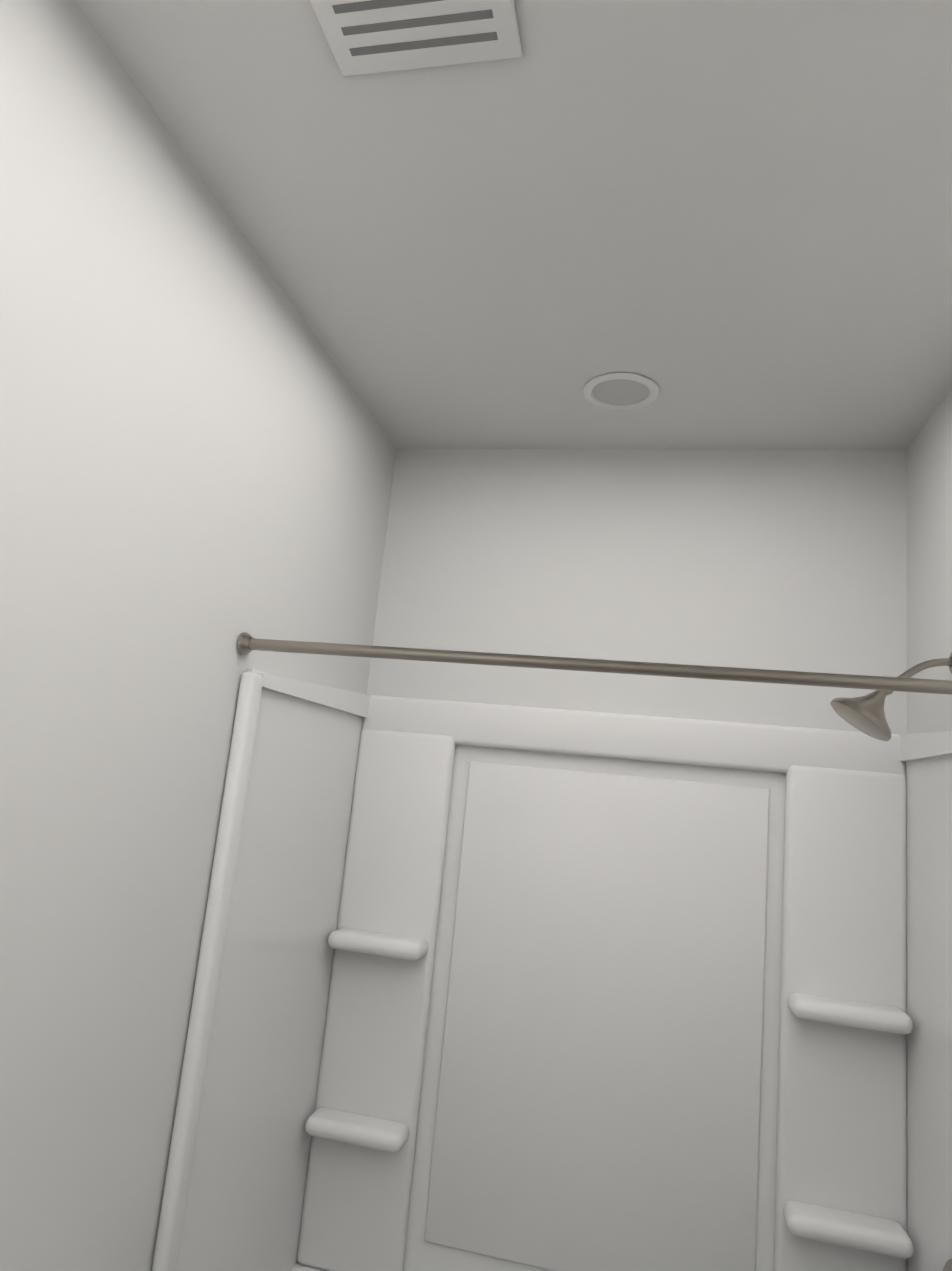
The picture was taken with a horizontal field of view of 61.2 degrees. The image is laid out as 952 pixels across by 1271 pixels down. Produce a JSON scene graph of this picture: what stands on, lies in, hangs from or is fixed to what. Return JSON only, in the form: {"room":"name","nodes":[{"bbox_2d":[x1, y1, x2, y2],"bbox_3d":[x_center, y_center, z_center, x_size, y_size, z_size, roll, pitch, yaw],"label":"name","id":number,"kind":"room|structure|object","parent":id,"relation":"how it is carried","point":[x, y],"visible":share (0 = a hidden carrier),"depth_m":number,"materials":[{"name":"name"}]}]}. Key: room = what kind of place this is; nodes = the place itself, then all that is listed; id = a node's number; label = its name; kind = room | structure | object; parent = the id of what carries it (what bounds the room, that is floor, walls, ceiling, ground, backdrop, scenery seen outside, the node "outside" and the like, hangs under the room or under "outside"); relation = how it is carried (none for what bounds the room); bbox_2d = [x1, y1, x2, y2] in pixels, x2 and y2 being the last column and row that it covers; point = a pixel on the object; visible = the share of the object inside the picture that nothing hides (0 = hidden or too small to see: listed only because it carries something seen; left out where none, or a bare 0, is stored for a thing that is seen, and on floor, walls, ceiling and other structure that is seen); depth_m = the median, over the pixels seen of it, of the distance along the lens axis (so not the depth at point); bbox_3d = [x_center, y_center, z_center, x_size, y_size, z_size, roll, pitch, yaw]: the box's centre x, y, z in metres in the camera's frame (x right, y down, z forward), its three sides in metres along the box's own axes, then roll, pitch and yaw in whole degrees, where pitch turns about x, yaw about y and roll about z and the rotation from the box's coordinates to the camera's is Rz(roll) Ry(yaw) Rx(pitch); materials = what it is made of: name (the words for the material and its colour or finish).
{"room":"bathroom","nodes":[
{"label":"bathroom","id":0,"kind":"room"},
{"bbox_2d":[0,0,395,1270],"bbox_3d":[-0.930,0.298,0.130,0.100,2.813,4.900,3,-11,13],"label":"wall","id":1,"kind":"structure","parent":0,"point":[196,460],"depth_m":1.34,"materials":[{"name":"white paint"}]},
{"bbox_2d":[237,633,951,694],"bbox_3d":[0.241,0.059,1.552,1.518,0.048,0.048,3,-11,13],"label":"curtain rod","id":2,"kind":"object","parent":1,"relation":"attached to","point":[247,643],"visible":0.98,"depth_m":1.54,"materials":[{"name":"silver metal"}]},
{"bbox_2d":[75,0,951,449],"bbox_3d":[0.000,-1.083,0.214,1.724,0.100,4.900,3,-11,13],"label":"ceiling","id":3,"kind":"structure","parent":0,"point":[723,224],"depth_m":1.46,"materials":[{"name":"white paint"}]},
{"bbox_2d":[310,0,521,75],"bbox_3d":[-0.098,-0.876,1.064,0.280,0.011,0.280,3,-11,13],"label":"ceiling vent","id":4,"kind":"object","parent":3,"relation":"in","point":[368,36],"visible":1,"depth_m":1.14,"materials":[{"name":"white plastic"}]},
{"bbox_2d":[583,373,658,409],"bbox_3d":[0.380,-0.637,2.112,0.196,0.007,0.196,3,-11,13],"label":"recessed light","id":5,"kind":"object","parent":3,"relation":"in","point":[621,391],"visible":1,"depth_m":2.11,"materials":[{"name":"white"}]},
{"bbox_2d":[367,449,906,734],"bbox_3d":[0.357,0.818,2.249,1.524,2.813,0.100,3,-11,13],"label":"wall","id":6,"kind":"structure","parent":0,"point":[790,560],"depth_m":2.37,"materials":[{"name":"white paint"}]},
{"bbox_2d":[907,388,951,733],"bbox_3d":[0.651,0.386,-0.231,0.100,2.813,4.900,3,-11,13],"label":"wall","id":7,"kind":"structure","parent":0,"point":[929,543],"depth_m":2.03,"materials":[{"name":"white paint"}]},
{"bbox_3d":[-0.280,1.768,-0.315,1.724,0.100,4.900,3,-11,13],"label":"floor","id":8,"kind":"structure","parent":0,"visible":0},
{"bbox_2d":[152,652,951,1270],"bbox_3d":[0.234,1.046,1.764,1.520,2.168,0.785,3,-11,13],"label":"shower surround","id":9,"kind":"object","parent":8,"relation":"on","point":[494,988],"visible":0.94,"depth_m":2.10,"materials":[{"name":"white plastic"}]}
]}

